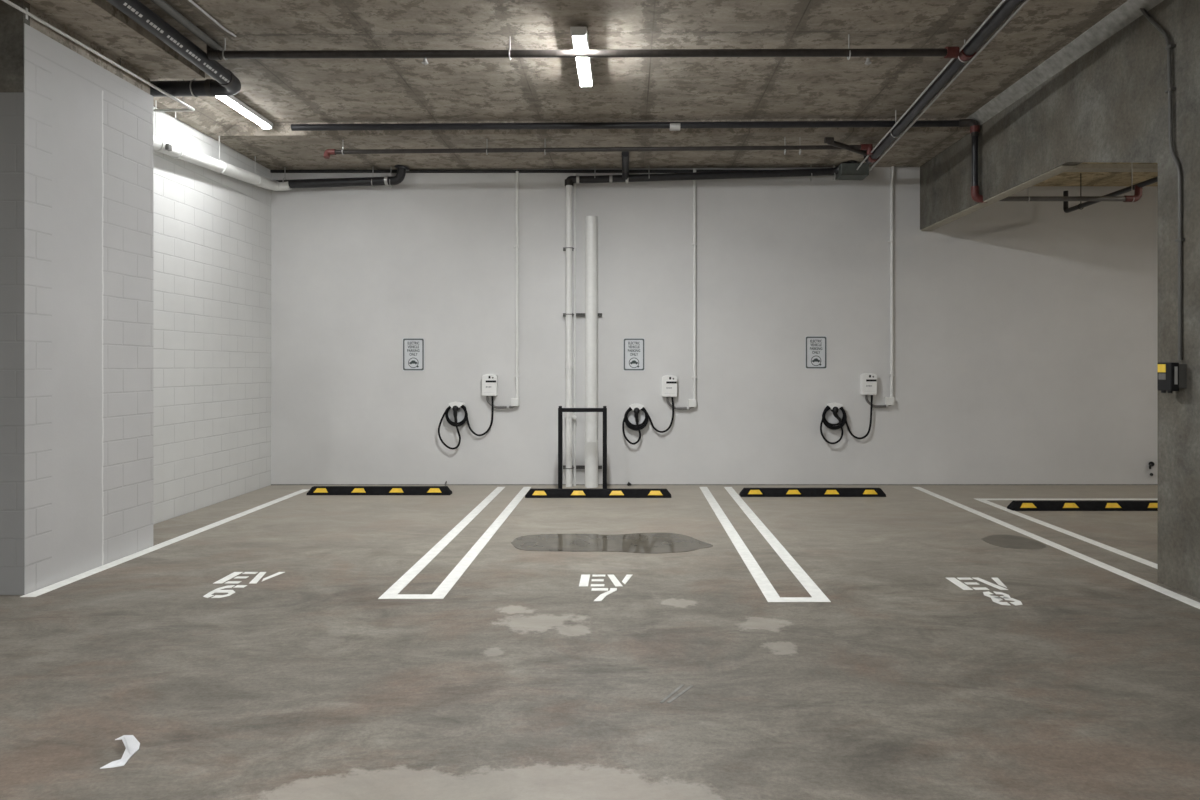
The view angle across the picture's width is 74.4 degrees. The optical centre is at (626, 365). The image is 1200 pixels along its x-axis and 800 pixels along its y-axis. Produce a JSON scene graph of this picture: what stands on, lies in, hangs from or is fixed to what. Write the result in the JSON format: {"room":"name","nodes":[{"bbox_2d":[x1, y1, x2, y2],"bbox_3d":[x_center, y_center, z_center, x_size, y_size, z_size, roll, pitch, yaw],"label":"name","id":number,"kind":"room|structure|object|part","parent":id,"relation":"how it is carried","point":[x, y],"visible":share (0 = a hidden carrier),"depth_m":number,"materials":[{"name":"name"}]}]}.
{"room":"underground parking garage","nodes":[
{"label":"underground parking garage","id":0,"kind":"room"},
{"bbox_2d":[0,92,24,594],"bbox_3d":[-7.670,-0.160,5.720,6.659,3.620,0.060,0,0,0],"label":"column","id":1,"kind":"structure","parent":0,"point":[12,104],"depth_m":5.69,"materials":[{"name":"paint"}]},
{"bbox_2d":[0,0,29,91],"bbox_3d":[-7.673,-2.410,5.718,6.655,0.880,0.065,0,0,0],"label":"trim","id":2,"kind":"structure","parent":1,"relation":"attached to","point":[12,20],"depth_m":5.68,"materials":[{"name":"concrete"}]},
{"bbox_2d":[153,106,270,523],"bbox_3d":[-5.065,-0.800,8.975,0.270,4.900,3.950,0,0,0],"label":"wall","id":3,"kind":"structure","parent":0,"point":[212,230],"depth_m":9.24,"materials":[{"name":"white brick"}]},
{"bbox_2d":[24,0,1127,169],"bbox_3d":[-3.450,-2.940,-1.400,15.100,0.620,25.200,0,0,0],"label":"ceiling","id":4,"kind":"structure","parent":0,"point":[286,92],"depth_m":7.68,"materials":[{"name":"concrete"}]},
{"bbox_2d":[2,0,194,111],"bbox_3d":[-4.614,-2.655,5.941,0.633,0.290,3.883,0,0,0],"label":"pipe","id":5,"kind":"object","parent":4,"relation":"hanging from","point":[12,4],"visible":0.82,"depth_m":6.57,"materials":[{"name":"grey metal"}]},
{"bbox_2d":[106,0,240,97],"bbox_3d":[-4.120,-2.704,4.556,0.999,0.292,6.114,0,0,0],"label":"drain pipe","id":6,"kind":"object","parent":4,"relation":"hanging from","point":[225,83],"visible":0.88,"depth_m":6.82,"materials":[{"name":"black metal"}]},
{"bbox_2d":[150,0,223,50],"bbox_3d":[-3.550,-2.775,4.250,0.064,0.074,5.500,0,0,0],"label":"pipe","id":7,"kind":"object","parent":4,"relation":"attached to","point":[162,4],"visible":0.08,"depth_m":6.37,"materials":[{"name":"grey metal"}]},
{"bbox_2d":[188,0,235,36],"bbox_3d":[-3.370,-2.830,4.401,0.020,0.040,4.801,0,0,0],"label":"conduit","id":8,"kind":"object","parent":4,"relation":"attached to","point":[191,1],"visible":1,"depth_m":6.39,"materials":[{"name":"metal"}]},
{"bbox_2d":[153,100,291,190],"bbox_3d":[-4.737,-2.420,8.924,0.285,0.580,3.858,0,0,0],"label":"drain pipe","id":9,"kind":"object","parent":4,"relation":"hanging from","point":[161,145],"visible":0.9,"depth_m":9.04,"materials":[{"name":"white paint"}]},
{"bbox_2d":[216,95,272,128],"bbox_3d":[-4.180,-2.785,8.570,0.136,0.070,1.224,0,0,0],"label":"strip light","id":10,"kind":"object","parent":4,"relation":"attached to","point":[231,100],"visible":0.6,"depth_m":8.61,"materials":[{"name":"white paint"}]},
{"bbox_2d":[273,165,409,187],"bbox_3d":[-3.887,-2.582,10.758,1.852,0.336,0.200,0,0,0],"label":"drain pipe","id":11,"kind":"object","parent":4,"relation":"hanging from","point":[401,170],"visible":0.88,"depth_m":10.74,"materials":[{"name":"black metal"}]},
{"bbox_2d":[570,27,589,49],"bbox_3d":[-0.393,-2.770,6.605,0.138,0.070,0.444,0,0,0],"label":"strip light","id":12,"kind":"object","parent":4,"relation":"attached to","point":[579,37],"depth_m":6.63,"materials":[{"name":"white paint"}]},
{"bbox_2d":[206,34,959,64],"bbox_3d":[-0.388,-2.751,6.840,6.497,0.299,0.096,0,0,0],"label":"pipe","id":13,"kind":"object","parent":4,"relation":"hanging from","point":[949,51],"visible":0.96,"depth_m":6.81,"materials":[{"name":"metal"}]},
{"bbox_2d":[575,58,592,86],"bbox_3d":[-0.393,-2.770,7.378,0.138,0.070,0.704,0,0,0],"label":"strip light","id":14,"kind":"object","parent":4,"relation":"attached to","point":[584,68],"depth_m":7.39,"materials":[{"name":"white paint"}]},
{"bbox_2d":[573,36,590,85],"bbox_3d":[-0.400,-2.752,7.140,0.104,0.028,1.180,0,0,0],"label":"diffuser","id":15,"kind":"object","parent":14,"relation":"attached to","point":[583,65],"depth_m":7.18,"materials":[{"name":"white plastic"}]},
{"bbox_2d":[323,137,872,158],"bbox_3d":[-0.287,-2.635,9.520,6.707,0.283,0.509,0,0,0],"label":"pipe","id":16,"kind":"object","parent":4,"relation":"hanging from","point":[860,149],"visible":0.97,"depth_m":9.48,"materials":[{"name":"metal"}]},
{"bbox_2d":[565,151,856,186],"bbox_3d":[1.125,-2.651,10.419,3.962,0.362,0.942,0,0,0],"label":"drain pipe","id":17,"kind":"object","parent":4,"relation":"hanging from","point":[625,177],"visible":0.93,"depth_m":10.78,"materials":[{"name":"black metal"}]},
{"bbox_2d":[863,0,1023,163],"bbox_3d":[2.955,-2.672,6.030,0.160,0.355,8.062,0,0,1],"label":"pipe","id":18,"kind":"object","parent":4,"relation":"hanging from","point":[1008,6],"visible":0.87,"depth_m":7.17,"materials":[{"name":"black metal"}]},
{"bbox_2d":[856,0,1005,169],"bbox_3d":[2.875,-2.645,6.076,0.072,0.257,8.152,0,0,1],"label":"conduit","id":19,"kind":"object","parent":18,"relation":"attached to","point":[1002,1],"visible":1,"depth_m":7.32,"materials":[{"name":"metal"}]},
{"bbox_2d":[869,0,1029,170],"bbox_3d":[3.046,-2.645,6.076,0.084,0.268,8.152,0,0,1],"label":"conduit","id":20,"kind":"object","parent":18,"relation":"attached to","point":[1024,2],"visible":0.93,"depth_m":7.25,"materials":[{"name":"metal"}]},
{"bbox_2d":[0,485,1199,799],"bbox_3d":[-1.000,1.750,-1.400,20.000,0.200,25.200,0,0,0],"label":"floor","id":21,"kind":"structure","parent":0,"point":[301,682],"depth_m":4.50,"materials":[{"name":"concrete"}]},
{"bbox_2d":[24,23,152,594],"bbox_3d":[-4.770,-0.410,6.466,0.860,4.120,1.548,0,0,0],"label":"wall pier","id":22,"kind":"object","parent":21,"relation":"on","point":[89,130],"visible":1,"depth_m":6.32,"materials":[{"name":"white paint"}]},
{"bbox_2d":[30,6,149,93],"bbox_3d":[-4.785,-2.660,6.495,0.830,0.380,1.490,0,0,0],"label":"trim","id":23,"kind":"structure","parent":22,"relation":"attached to","point":[35,24],"depth_m":6.39,"materials":[{"name":"concrete"}]},
{"bbox_2d":[100,735,139,768],"bbox_3d":[-2.146,1.632,3.367,0.112,0.034,0.256,0,0,-20],"label":"paper scrap","id":24,"kind":"object","parent":21,"relation":"on","point":[132,745],"visible":1,"depth_m":3.37,"materials":[{"name":"white paper"}]},
{"bbox_2d":[20,489,309,596],"bbox_3d":[-4.280,1.649,8.095,0.110,0.003,4.910,0,0,0],"label":"painted stripe","id":25,"kind":"object","parent":21,"relation":"on","point":[49,588],"visible":0.86,"depth_m":7.02,"materials":[{"name":"white paint"}]},
{"bbox_2d":[203,572,284,597],"bbox_3d":[-2.938,1.649,5.968,0.405,0.003,0.705,0,0,0],"label":"painted marking","id":26,"kind":"object","parent":21,"relation":"on","point":[259,576],"visible":1,"depth_m":6.04,"materials":[{"name":"white paint"}]},
{"bbox_2d":[307,486,451,494],"bbox_3d":[-3.176,1.600,10.155,1.830,0.100,0.150,0,0,0],"label":"wheel stop","id":27,"kind":"object","parent":21,"relation":"on","point":[315,490],"visible":1,"depth_m":10.10,"materials":[{"name":"black rubber"}]},
{"bbox_2d":[378,487,530,598],"bbox_3d":[-1.533,1.649,8.182,0.460,0.003,5.176,0,0,0],"label":"divider","id":28,"kind":"object","parent":21,"relation":"on","point":[456,573],"visible":1,"depth_m":6.90,"materials":[{"name":"white paint"}]},
{"bbox_2d":[565,185,576,486],"bbox_3d":[-0.768,-0.435,10.834,0.163,4.170,0.124,0,0,0],"label":"pipe","id":29,"kind":"object","parent":21,"relation":"on","point":[570,416],"visible":0.99,"depth_m":10.79,"materials":[{"name":"white metal"}]},
{"bbox_2d":[573,173,575,485],"bbox_3d":[-0.721,-0.500,10.888,0.036,4.300,0.036,0,0,0],"label":"pipe","id":30,"kind":"object","parent":21,"relation":"on","point":[574,174],"visible":1,"depth_m":10.88,"materials":[{"name":"white metal"}]},
{"bbox_2d":[558,406,606,488],"bbox_3d":[-0.574,1.083,10.200,0.675,1.133,0.100,0,0,0],"label":"guard","id":31,"kind":"object","parent":21,"relation":"on","point":[561,410],"visible":0.79,"depth_m":10.17,"materials":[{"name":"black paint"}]},
{"bbox_3d":[-0.861,1.096,10.200,0.100,1.108,0.100,0,0,0],"label":"post","id":32,"kind":"part","parent":31,"relation":"part of","materials":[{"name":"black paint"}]},
{"bbox_3d":[-0.287,1.096,10.200,0.100,1.108,0.100,0,0,0],"label":"post","id":33,"kind":"part","parent":31,"relation":"part of","materials":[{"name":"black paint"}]},
{"bbox_2d":[585,216,597,487],"bbox_3d":[-0.485,-0.194,10.788,0.187,3.687,0.187,0,0,45],"label":"pipe sleeve","id":34,"kind":"object","parent":21,"relation":"on","point":[591,222],"visible":1,"depth_m":10.72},
{"bbox_2d":[525,489,670,497],"bbox_3d":[-0.360,1.600,9.950,1.830,0.100,0.150,0,0,0],"label":"wheel stop","id":35,"kind":"object","parent":21,"relation":"on","point":[532,493],"visible":1,"depth_m":9.89,"materials":[{"name":"black rubber"}]},
{"bbox_2d":[579,575,631,600],"bbox_3d":[-0.158,1.649,5.890,0.405,0.003,0.700,0,0,0],"label":"bay marking","id":36,"kind":"object","parent":21,"relation":"on","point":[584,581],"visible":1,"depth_m":5.98,"materials":[{"name":"white paint"}]},
{"bbox_2d":[511,533,712,552],"bbox_3d":[-0.146,1.648,7.381,1.870,0.004,0.859,0,0,0],"label":"puddle","id":37,"kind":"object","parent":21,"relation":"on","point":[635,542],"visible":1,"depth_m":7.33,"materials":[{"name":"liquid"}]},
{"bbox_2d":[660,684,692,702],"bbox_3d":[0.244,1.649,3.975,0.061,0.002,0.265,0,0,33],"label":"chalk scrape","id":38,"kind":"object","parent":21,"relation":"on","point":[681,685],"visible":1,"depth_m":3.97,"materials":[{"name":"concrete"}]},
{"bbox_2d":[700,487,830,601],"bbox_3d":[1.205,1.649,8.145,0.440,0.003,5.250,0,0,0],"label":"divider","id":39,"kind":"object","parent":21,"relation":"on","point":[762,581],"visible":1,"depth_m":6.83,"materials":[{"name":"white paint"}]},
{"bbox_2d":[739,488,885,496],"bbox_3d":[2.351,1.600,10.025,1.830,0.100,0.150,0,0,0],"label":"wheel stop","id":40,"kind":"object","parent":21,"relation":"on","point":[746,492],"visible":1,"depth_m":9.97,"materials":[{"name":"black rubber"}]},
{"bbox_2d":[946,578,1022,605],"bbox_3d":[2.683,1.649,5.795,0.405,0.003,0.709,0,0,0],"label":"bay marking","id":41,"kind":"object","parent":21,"relation":"on","point":[996,599],"visible":1,"depth_m":5.87,"materials":[{"name":"white paint"}]},
{"bbox_2d":[982,535,1045,548],"bbox_3d":[3.608,1.649,7.415,0.490,0.002,0.608,0,0,0],"label":"damp patch","id":42,"kind":"object","parent":21,"relation":"on","point":[1007,541],"visible":1,"depth_m":7.37,"materials":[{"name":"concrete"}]},
{"bbox_2d":[913,487,1199,608],"bbox_3d":[3.935,1.649,7.485,0.100,0.003,6.570,0,0,0],"label":"painted stripe","id":43,"kind":"object","parent":21,"relation":"on","point":[1160,589],"visible":1,"depth_m":6.83,"materials":[{"name":"white paint"}]},
{"bbox_2d":[974,498,1157,568],"bbox_3d":[6.255,1.649,7.210,3.890,0.003,5.220,0,0,0],"label":"painted corner line","id":44,"kind":"object","parent":21,"relation":"on","point":[1154,565],"visible":0.8,"depth_m":8.48,"materials":[{"name":"white paint"}]},
{"bbox_2d":[1007,500,1157,510],"bbox_3d":[5.307,1.600,9.065,1.830,0.100,0.150,0,0,0],"label":"wheel stop","id":45,"kind":"object","parent":21,"relation":"on","point":[1015,505],"visible":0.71,"depth_m":9.01,"materials":[{"name":"black rubber"}]},
{"bbox_2d":[271,167,1157,483],"bbox_3d":[1.900,-0.800,11.075,14.200,4.900,0.250,0,0,0],"label":"wall","id":46,"kind":"structure","parent":0,"point":[1025,335],"depth_m":10.95,"materials":[{"name":"white paint"}]},
{"bbox_2d":[402,338,423,370],"bbox_3d":[-2.959,-0.159,10.945,0.304,0.458,0.006,0,0,0],"label":"parking sign","id":47,"kind":"object","parent":46,"relation":"attached to","point":[412,348],"visible":1,"depth_m":10.94,"materials":[{"name":"white metal"}]},
{"bbox_2d":[448,401,464,422],"bbox_3d":[-2.349,0.636,10.881,0.250,0.295,0.134,0,0,0],"label":"holster","id":48,"kind":"object","parent":46,"relation":"attached to","point":[460,413],"visible":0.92,"depth_m":10.92,"materials":[{"name":"plastic"}]},
{"bbox_2d":[449,401,463,407],"bbox_3d":[-2.344,0.537,10.873,0.206,0.097,0.110,0,0,0],"label":"hood","id":49,"kind":"object","parent":48,"relation":"attached to","point":[456,403],"depth_m":10.82,"materials":[{"name":"white plastic"}]},
{"bbox_2d":[438,374,497,449],"bbox_3d":[-2.191,0.629,10.861,0.813,1.037,0.143,0,0,-5],"label":"charger","id":50,"kind":"object","parent":46,"relation":"attached to","point":[489,381],"visible":1,"depth_m":10.85,"materials":[{"name":"white plastic"}]},
{"bbox_2d":[486,171,519,408],"bbox_3d":[-1.715,-1.046,10.910,0.455,3.287,0.076,0,0,0],"label":"conduit","id":51,"kind":"object","parent":46,"relation":"attached to","point":[514,401],"visible":1,"depth_m":10.90,"materials":[{"name":"white metal"}]},
{"bbox_2d":[270,170,753,172],"bbox_3d":[-0.965,-2.695,10.935,7.930,0.040,0.030,0,0,0],"label":"trim","id":52,"kind":"structure","parent":46,"relation":"attached to","point":[271,171],"depth_m":10.92,"materials":[{"name":"black metal"}]},
{"bbox_2d":[563,313,601,316],"bbox_3d":[-0.615,-0.707,10.861,0.539,0.044,0.174,0,0,0],"label":"bracket","id":53,"kind":"object","parent":46,"relation":"attached to","point":[564,314],"visible":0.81,"depth_m":10.90,"materials":[{"name":"grey metal"}]},
{"bbox_2d":[563,465,601,468],"bbox_3d":[-0.615,1.400,10.861,0.539,0.044,0.174,0,0,0],"label":"bracket","id":54,"kind":"object","parent":46,"relation":"attached to","point":[564,466],"visible":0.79,"depth_m":10.90,"materials":[{"name":"grey metal"}]},
{"bbox_2d":[623,338,644,370],"bbox_3d":[0.097,-0.159,10.945,0.304,0.458,0.006,0,0,0],"label":"parking sign","id":55,"kind":"object","parent":46,"relation":"attached to","point":[633,348],"visible":1,"depth_m":10.94,"materials":[{"name":"white metal"}]},
{"bbox_2d":[628,403,644,424],"bbox_3d":[0.132,0.663,10.881,0.250,0.295,0.134,0,0,0],"label":"holster","id":56,"kind":"object","parent":46,"relation":"attached to","point":[641,415],"visible":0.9,"depth_m":10.92,"materials":[{"name":"plastic"}]},
{"bbox_2d":[629,403,643,410],"bbox_3d":[0.137,0.564,10.873,0.206,0.097,0.110,0,0,0],"label":"hood","id":57,"kind":"object","parent":56,"relation":"attached to","point":[636,405],"depth_m":10.82,"materials":[{"name":"white plastic"}]},
{"bbox_3d":[0.132,0.686,10.933,0.250,0.250,0.030,0,0,0],"label":"plate","id":58,"kind":"part","parent":56,"relation":"part of","materials":[{"name":"plastic"}]},
{"bbox_2d":[622,375,676,444],"bbox_3d":[0.315,0.603,10.864,0.761,0.956,0.145,0,0,-5],"label":"charger","id":59,"kind":"object","parent":46,"relation":"attached to","point":[669,382],"visible":1,"depth_m":10.85,"materials":[{"name":"white plastic"}]},
{"bbox_2d":[666,169,696,409],"bbox_3d":[0.752,-1.052,10.910,0.427,3.328,0.076,0,0,0],"label":"conduit","id":60,"kind":"object","parent":46,"relation":"attached to","point":[691,402],"visible":1,"depth_m":10.90,"materials":[{"name":"white paint"}]},
{"bbox_2d":[271,484,1157,484],"bbox_3d":[1.935,1.644,10.944,13.730,0.012,0.012,0,0,0],"label":"baseboard","id":61,"kind":"structure","parent":46,"relation":"attached to","point":[271,484],"depth_m":10.94,"materials":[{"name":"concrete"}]},
{"bbox_2d":[805,336,826,368],"bbox_3d":[2.619,-0.187,10.945,0.304,0.458,0.006,0,0,0],"label":"parking sign","id":62,"kind":"object","parent":46,"relation":"attached to","point":[815,346],"visible":1,"depth_m":10.94,"materials":[{"name":"white metal"}]},
{"bbox_2d":[825,402,842,423],"bbox_3d":[2.855,0.650,10.881,0.250,0.295,0.134,0,0,0],"label":"holster","id":63,"kind":"object","parent":46,"relation":"attached to","point":[829,416],"visible":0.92,"depth_m":10.92,"materials":[{"name":"plastic"}]},
{"bbox_3d":[2.855,0.672,10.933,0.250,0.250,0.030,0,0,0],"label":"plate","id":64,"kind":"part","parent":63,"relation":"part of","materials":[{"name":"plastic"}]},
{"bbox_2d":[826,402,842,409],"bbox_3d":[2.860,0.550,10.873,0.206,0.097,0.110,0,0,0],"label":"hood","id":65,"kind":"object","parent":63,"relation":"attached to","point":[833,404],"depth_m":10.82,"materials":[{"name":"white plastic"}]},
{"bbox_2d":[820,373,876,443],"bbox_3d":[3.045,0.586,10.863,0.789,0.977,0.144,0,0,-4],"label":"charger","id":66,"kind":"object","parent":46,"relation":"attached to","point":[868,381],"visible":1,"depth_m":10.85,"materials":[{"name":"white plastic"}]},
{"bbox_2d":[835,163,868,179],"bbox_3d":[3.074,-2.654,10.796,0.379,0.162,0.296,0,0,0],"label":"sheet metal sleeve","id":67,"kind":"object","parent":46,"relation":"attached to","point":[847,171],"visible":0.8,"depth_m":10.65,"materials":[{"name":"grey metal"}]},
{"bbox_2d":[865,166,894,407],"bbox_3d":[3.491,-1.088,10.910,0.418,3.344,0.076,0,0,0],"label":"conduit","id":68,"kind":"object","parent":46,"relation":"attached to","point":[889,401],"visible":1,"depth_m":10.90,"materials":[{"name":"white metal"}]},
{"bbox_2d":[921,165,1076,230],"bbox_3d":[4.145,-1.883,9.170,0.140,0.023,3.540,0,0,0],"label":"trim","id":69,"kind":"structure","parent":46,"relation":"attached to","point":[1063,168],"depth_m":8.67,"materials":[{"name":"beige paint"}]},
{"bbox_2d":[1149,461,1153,475],"bbox_3d":[7.223,1.421,10.879,0.070,0.210,0.173,0,0,34],"label":"tap","id":70,"kind":"object","parent":46,"relation":"attached to","point":[1151,463],"visible":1,"depth_m":10.88,"materials":[{"name":"black plastic"}]},
{"bbox_2d":[920,0,1199,229],"bbox_3d":[4.135,-2.400,-1.500,0.150,1.700,25.000,0,0,0],"label":"beam","id":71,"kind":"structure","parent":0,"point":[1110,104],"depth_m":6.82,"materials":[{"name":"concrete"}]},
{"bbox_2d":[291,119,1157,212],"bbox_3d":[1.021,-2.354,7.540,9.760,0.965,6.080,0,0,0],"label":"pipe","id":72,"kind":"object","parent":71,"relation":"attached to","point":[973,124],"visible":0.96,"depth_m":9.07,"materials":[{"name":"black metal"}]},
{"bbox_2d":[966,0,1163,125],"bbox_3d":[4.008,-3.005,-2.400,0.115,0.490,23.200,0,0,0],"label":"trim","id":73,"kind":"structure","parent":0,"point":[1129,11],"depth_m":7.17,"materials":[{"name":"concrete"}]},
{"bbox_2d":[1033,162,1157,185],"bbox_3d":[6.575,-2.870,-1.400,4.850,0.760,25.200,0,0,0],"label":"ceiling","id":74,"kind":"structure","parent":0,"point":[1065,178],"depth_m":10.49,"materials":[{"name":"concrete"}]},
{"bbox_2d":[1065,164,1157,171],"bbox_3d":[6.508,-2.490,9.810,4.585,0.120,0.180,0,0,0],"label":"trim","id":75,"kind":"structure","parent":74,"relation":"attached to","point":[1080,167],"depth_m":9.72,"materials":[{"name":"beige paint"}]},
{"bbox_2d":[1158,147,1199,598],"bbox_3d":[4.400,0.050,5.465,0.700,3.200,1.130,0,0,0],"label":"wall column","id":76,"kind":"structure","parent":0,"point":[1178,411],"depth_m":5.79,"materials":[{"name":"concrete"}]},
{"bbox_2d":[1140,8,1184,359],"bbox_3d":[4.040,-1.535,6.030,0.041,2.982,0.591,0,0,0],"label":"conduit","id":77,"kind":"object","parent":76,"relation":"attached to","point":[1150,19],"visible":0.97,"depth_m":5.78,"materials":[{"name":"grey metal"}]},
{"bbox_2d":[1157,362,1186,392],"bbox_3d":[3.986,0.086,5.773,0.128,0.222,0.154,0,0,0],"label":"control box","id":78,"kind":"object","parent":76,"relation":"attached to","point":[1171,376],"visible":1,"depth_m":5.71,"materials":[{"name":"black plastic"}]},
{"bbox_3d":[3.960,0.068,5.698,0.020,0.127,0.004,0,0,0],"label":"hinge plate","id":79,"kind":"part","parent":78,"relation":"part of","materials":[{"name":"metal"}]}
]}

